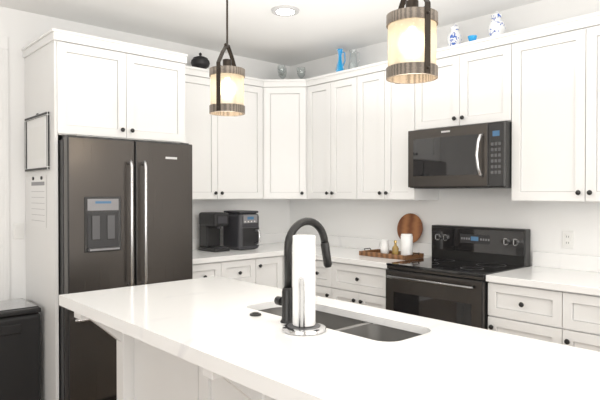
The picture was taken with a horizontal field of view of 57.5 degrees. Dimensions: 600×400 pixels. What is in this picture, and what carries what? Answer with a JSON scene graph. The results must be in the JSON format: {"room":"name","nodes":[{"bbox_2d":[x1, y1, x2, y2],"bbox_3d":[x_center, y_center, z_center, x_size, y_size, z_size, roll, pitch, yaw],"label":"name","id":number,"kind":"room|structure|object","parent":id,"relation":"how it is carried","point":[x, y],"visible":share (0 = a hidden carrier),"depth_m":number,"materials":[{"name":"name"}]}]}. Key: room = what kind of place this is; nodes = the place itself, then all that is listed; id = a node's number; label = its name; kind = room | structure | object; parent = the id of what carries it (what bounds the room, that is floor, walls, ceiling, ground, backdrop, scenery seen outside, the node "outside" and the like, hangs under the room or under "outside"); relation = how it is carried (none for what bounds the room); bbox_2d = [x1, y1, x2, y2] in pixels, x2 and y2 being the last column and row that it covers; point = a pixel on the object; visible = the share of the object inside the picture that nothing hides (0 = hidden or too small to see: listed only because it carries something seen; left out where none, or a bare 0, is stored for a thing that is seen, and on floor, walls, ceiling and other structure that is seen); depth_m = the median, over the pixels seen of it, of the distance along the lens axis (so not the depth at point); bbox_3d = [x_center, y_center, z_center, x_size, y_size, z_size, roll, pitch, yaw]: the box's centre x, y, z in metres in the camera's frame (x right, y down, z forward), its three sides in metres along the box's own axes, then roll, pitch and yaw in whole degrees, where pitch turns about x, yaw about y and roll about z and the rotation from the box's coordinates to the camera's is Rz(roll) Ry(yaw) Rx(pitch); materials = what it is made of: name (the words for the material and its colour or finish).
{"room":"kitchen","nodes":[
{"label":"kitchen","id":0,"kind":"room"},
{"bbox_2d":[0,6,289,299],"bbox_3d":[-2.823,0.010,3.330,7.200,2.740,0.150,-1,1,-42],"label":"wall","id":1,"kind":"structure","parent":0,"point":[19,29],"depth_m":4.00,"materials":[{"name":"white paint"}]},
{"bbox_2d":[0,36,9,300],"bbox_3d":[-2.419,0.113,3.534,1.000,2.530,0.088,-1,1,-42],"label":"door frame","id":2,"kind":"structure","parent":1,"relation":"attached to","point":[4,207],"depth_m":3.86,"materials":[{"name":"white paint"}]},
{"bbox_2d":[13,223,23,238],"bbox_3d":[-2.027,0.224,3.944,0.072,0.116,0.012,-1,1,-42],"label":"light switch","id":3,"kind":"object","parent":1,"relation":"attached to","point":[18,230],"visible":1,"depth_m":3.94,"materials":[{"name":"white plastic"}]},
{"bbox_2d":[185,65,263,199],"bbox_3d":[-0.805,-0.554,4.811,0.989,1.096,0.353,-1,1,-42],"label":"upper cabinet","id":4,"kind":"object","parent":1,"relation":"attached to","point":[227,157],"visible":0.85,"depth_m":4.76,"materials":[{"name":"white wood"}]},
{"bbox_2d":[191,52,209,68],"bbox_3d":[-0.869,-1.195,4.773,0.166,0.184,0.166,-1,1,-42],"label":"urn","id":5,"kind":"object","parent":4,"relation":"on","point":[201,61],"visible":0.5,"depth_m":4.71,"materials":[{"name":"black ceramic"}]},
{"bbox_2d":[0,0,540,65],"bbox_3d":[-0.353,-1.380,0.593,7.500,0.100,7.500,-1,1,-42],"label":"ceiling","id":6,"kind":"structure","parent":0,"point":[311,30],"depth_m":4.15,"materials":[{"name":"white paint"}]},
{"bbox_2d":[209,0,244,115],"bbox_3d":[-0.384,-0.905,2.887,0.188,0.898,0.212,0,1,20],"label":"pendant light","id":7,"kind":"object","parent":6,"relation":"hanging from","point":[227,77],"visible":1,"depth_m":2.82,"materials":[{"name":"beige glass"}]},
{"bbox_2d":[271,5,298,15],"bbox_3d":[-0.106,-1.359,3.937,0.204,0.014,0.204,-1,1,-42],"label":"recessed light","id":8,"kind":"object","parent":6,"relation":"in","point":[284,10],"visible":1,"depth_m":3.90,"materials":[{"name":"grey"}]},
{"bbox_2d":[386,0,437,83],"bbox_3d":[0.412,-0.895,2.010,0.188,0.898,0.212,0,1,-22],"label":"pendant light","id":9,"kind":"object","parent":6,"relation":"hanging from","point":[411,26],"visible":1,"depth_m":1.94,"materials":[{"name":"beige glass"}]},
{"bbox_2d":[290,0,599,265],"bbox_3d":[2.368,0.013,3.078,0.150,2.740,7.500,-1,1,-42],"label":"wall","id":10,"kind":"structure","parent":0,"point":[546,223],"depth_m":4.14,"materials":[{"name":"white paint"}]},
{"bbox_2d":[262,79,306,198],"bbox_3d":[-0.127,-0.559,5.254,0.607,1.096,0.608,-1,1,-42],"label":"upper cabinet","id":11,"kind":"object","parent":10,"relation":"attached to","point":[284,138],"visible":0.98,"depth_m":5.03,"materials":[{"name":"white wood"}]},
{"bbox_2d":[277,65,286,78],"bbox_3d":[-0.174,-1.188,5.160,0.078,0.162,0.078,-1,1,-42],"label":"goblet","id":12,"kind":"object","parent":11,"relation":"on","point":[279,67],"visible":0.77,"depth_m":5.15,"materials":[{"name":"clear glass"}]},
{"bbox_2d":[297,67,305,78],"bbox_3d":[0.011,-1.199,5.328,0.087,0.180,0.087,-1,1,-42],"label":"goblet","id":13,"kind":"object","parent":11,"relation":"on","point":[300,77],"visible":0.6,"depth_m":5.32,"materials":[{"name":"clear glass"}]},
{"bbox_2d":[305,12,599,201],"bbox_3d":[1.140,-0.546,4.047,0.353,1.096,2.880,-1,1,-42],"label":"upper cabinet","id":14,"kind":"object","parent":10,"relation":"attached to","point":[538,87],"visible":0.98,"depth_m":3.72,"materials":[{"name":"white wood"}]},
{"bbox_2d":[336,49,345,71],"bbox_3d":[0.366,-1.224,4.877,0.080,0.240,0.105,-1,1,-42],"label":"pitcher","id":15,"kind":"object","parent":14,"relation":"on","point":[340,65],"visible":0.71,"depth_m":4.86,"materials":[{"name":"blue glass"}]},
{"bbox_2d":[348,49,359,68],"bbox_3d":[0.480,-1.210,4.811,0.084,0.215,0.119,-1,1,-42],"label":"glass pitcher","id":16,"kind":"object","parent":14,"relation":"on","point":[355,62],"visible":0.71,"depth_m":4.81,"materials":[{"name":"glass"}]},
{"bbox_2d":[447,23,461,45],"bbox_3d":[1.137,-1.198,4.027,0.110,0.206,0.110,-1,1,-42],"label":"ginger jar","id":17,"kind":"object","parent":14,"relation":"on","point":[454,36],"visible":0.65,"depth_m":3.99,"materials":[{"name":"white ceramic"}]},
{"bbox_2d":[408,121,511,188],"bbox_3d":[1.188,-0.298,3.913,0.465,0.432,0.754,-1,1,-42],"label":"microwave","id":18,"kind":"object","parent":14,"relation":"attached to","point":[475,156],"visible":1,"depth_m":3.74,"materials":[{"name":"black metal"}]},
{"bbox_2d":[468,35,476,40],"bbox_3d":[1.197,-1.114,3.799,0.063,0.045,0.064,-1,1,-42],"label":"bowl","id":19,"kind":"object","parent":14,"relation":"on","point":[472,37],"visible":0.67,"depth_m":3.78,"materials":[{"name":"blue glass"}]},
{"bbox_2d":[488,11,505,36],"bbox_3d":[1.359,-1.200,3.783,0.116,0.217,0.116,-1,1,-42],"label":"ginger jar","id":20,"kind":"object","parent":14,"relation":"on","point":[496,26],"visible":0.81,"depth_m":3.75,"materials":[{"name":"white ceramic"}]},
{"bbox_2d":[562,231,573,248],"bbox_3d":[1.771,0.262,3.619,0.009,0.116,0.072,-1,1,-42],"label":"electrical outlet","id":21,"kind":"object","parent":10,"relation":"attached to","point":[567,239],"visible":1,"depth_m":3.62,"materials":[{"name":"white plastic"}]},
{"bbox_3d":[-0.353,1.460,0.624,7.500,0.100,7.500,-1,1,-42],"label":"floor","id":22,"kind":"structure","parent":0,"visible":0},
{"bbox_2d":[0,298,40,399],"bbox_3d":[-1.971,1.041,3.635,0.375,0.672,0.460,-1,1,-42],"label":"trash can","id":23,"kind":"object","parent":22,"relation":"on","point":[20,361],"visible":1,"depth_m":3.55,"materials":[{"name":"black plastic"}]},
{"bbox_2d":[21,28,187,399],"bbox_3d":[-1.424,0.140,4.038,0.974,2.466,0.678,-1,1,-42],"label":"cabinet","id":24,"kind":"object","parent":22,"relation":"on","point":[80,85],"visible":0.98,"depth_m":3.72,"materials":[{"name":"white wood"}]},
{"bbox_2d":[25,111,49,171],"bbox_3d":[-1.801,-0.395,3.743,0.016,0.392,0.495,-1,1,-42],"label":"picture frame","id":25,"kind":"object","parent":24,"relation":"attached to","point":[37,141],"visible":1,"depth_m":3.73,"materials":[{"name":"white paper"}]},
{"bbox_2d":[30,175,45,227],"bbox_3d":[-1.800,0.008,3.752,0.010,0.355,0.340,-1,1,-42],"label":"planner","id":26,"kind":"object","parent":24,"relation":"attached to","point":[37,200],"visible":1,"depth_m":3.75,"materials":[{"name":"white paper"}]},
{"bbox_2d":[58,135,192,399],"bbox_3d":[-1.350,0.472,3.978,0.894,1.778,0.817,-1,1,-42],"label":"fridge","id":27,"kind":"object","parent":22,"relation":"on","point":[124,213],"visible":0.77,"depth_m":3.60,"materials":[{"name":"black metal"}]},
{"bbox_2d":[193,252,227,278],"bbox_3d":[-0.939,0.927,4.522,0.379,0.880,0.627,-1,1,-42],"label":"base cabinet","id":28,"kind":"object","parent":22,"relation":"on","point":[203,266],"depth_m":4.31,"materials":[{"name":"white wood"}]},
{"bbox_2d":[200,252,251,281],"bbox_3d":[-0.712,0.925,4.727,0.465,0.880,0.627,-1,1,-42],"label":"base cabinet","id":29,"kind":"object","parent":22,"relation":"on","point":[237,261],"depth_m":4.49,"materials":[{"name":"white wood"}]},
{"bbox_2d":[224,248,283,288],"bbox_3d":[-0.465,0.923,4.911,0.378,0.880,0.687,-1,1,-42],"label":"base cabinet","id":30,"kind":"object","parent":22,"relation":"on","point":[263,267],"depth_m":4.70,"materials":[{"name":"white wood"}]},
{"bbox_2d":[198,212,229,251],"bbox_3d":[-0.753,0.276,4.795,0.160,0.335,0.266,-1,1,-42],"label":"coffee maker","id":31,"kind":"object","parent":30,"relation":"on","point":[211,224],"visible":1,"depth_m":4.76,"materials":[{"name":"black plastic"}]},
{"bbox_2d":[223,210,260,249],"bbox_3d":[-0.508,0.269,4.926,0.230,0.345,0.362,-1,1,-42],"label":"air fryer","id":32,"kind":"object","parent":30,"relation":"on","point":[241,230],"visible":0.9,"depth_m":4.84,"materials":[{"name":"grey plastic"}]},
{"bbox_2d":[280,248,347,287],"bbox_3d":[0.174,0.923,4.879,0.687,0.880,0.377,-1,1,-42],"label":"base cabinet","id":33,"kind":"object","parent":22,"relation":"on","point":[335,251],"depth_m":4.79,"materials":[{"name":"white wood"}]},
{"bbox_2d":[59,276,599,399],"bbox_3d":[0.180,0.936,1.879,0.925,0.920,3.050,-1,1,-42],"label":"kitchen island","id":34,"kind":"object","parent":22,"relation":"on","point":[208,338],"visible":0.92,"depth_m":1.84,"materials":[{"name":"white stone"}]},
{"bbox_2d":[250,218,331,323],"bbox_3d":[-0.034,0.270,2.247,0.279,0.402,0.234,-1,1,-42],"label":"faucet","id":35,"kind":"object","parent":34,"relation":"on","point":[285,301],"visible":0.88,"depth_m":2.11,"materials":[{"name":"black metal"}]},
{"bbox_2d":[282,235,325,335],"bbox_3d":[0.015,0.302,1.992,0.162,0.345,0.162,-1,1,-42],"label":"paper towel holder","id":36,"kind":"object","parent":34,"relation":"on","point":[303,323],"visible":1,"depth_m":1.96,"materials":[{"name":"white paper"}]},
{"bbox_2d":[315,252,361,299],"bbox_3d":[0.386,0.925,4.692,0.626,0.880,0.415,-1,1,-42],"label":"base cabinet","id":37,"kind":"object","parent":22,"relation":"on","point":[325,278],"depth_m":4.42,"materials":[{"name":"white wood"}]},
{"bbox_2d":[336,256,427,308],"bbox_3d":[0.659,0.929,4.390,0.626,0.880,0.630,-1,1,-42],"label":"base cabinet","id":38,"kind":"object","parent":22,"relation":"on","point":[351,274],"depth_m":4.14,"materials":[{"name":"white wood"}]},
{"bbox_2d":[359,248,423,259],"bbox_3d":[0.720,0.424,4.341,0.240,0.048,0.499,-1,1,-42],"label":"serving tray","id":39,"kind":"object","parent":38,"relation":"on","point":[377,253],"visible":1,"depth_m":4.24,"materials":[{"name":"brown wood"}]},
{"bbox_2d":[378,239,388,253],"bbox_3d":[0.665,0.375,4.357,0.072,0.120,0.101,-1,1,-42],"label":"creamer","id":40,"kind":"object","parent":39,"relation":"on","point":[384,247],"visible":0.94,"depth_m":4.32,"materials":[{"name":"white ceramic"}]},
{"bbox_2d":[392,240,398,254],"bbox_3d":[0.740,0.374,4.244,0.051,0.124,0.052,-1,1,-42],"label":"oil bottle","id":41,"kind":"object","parent":39,"relation":"on","point":[395,249],"visible":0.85,"depth_m":4.23,"materials":[{"name":"gold glass"}]},
{"bbox_2d":[401,234,412,254],"bbox_3d":[0.819,0.347,4.201,0.092,0.178,0.092,-1,1,-42],"label":"canister","id":42,"kind":"object","parent":39,"relation":"on","point":[406,244],"visible":0.79,"depth_m":4.16,"materials":[{"name":"white ceramic"}]},
{"bbox_2d":[397,213,422,242],"bbox_3d":[0.901,0.277,4.511,0.062,0.333,0.250,-1,1,-42],"label":"cutting board","id":43,"kind":"object","parent":38,"relation":"on","point":[410,223],"visible":0.62,"depth_m":4.50,"materials":[{"name":"brown wood"}]},
{"bbox_2d":[386,225,530,329],"bbox_3d":[1.078,0.787,3.825,0.709,1.174,0.756,-1,1,-42],"label":"range","id":44,"kind":"object","parent":22,"relation":"on","point":[447,282],"visible":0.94,"depth_m":3.75,"materials":[{"name":"black metal"}]},
{"bbox_2d":[486,251,599,351],"bbox_3d":[1.687,0.872,3.232,0.658,1.020,0.930,-1,1,-42],"label":"base cabinet","id":45,"kind":"object","parent":22,"relation":"on","point":[551,297],"visible":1,"depth_m":3.18,"materials":[{"name":"white wood"}]}
]}

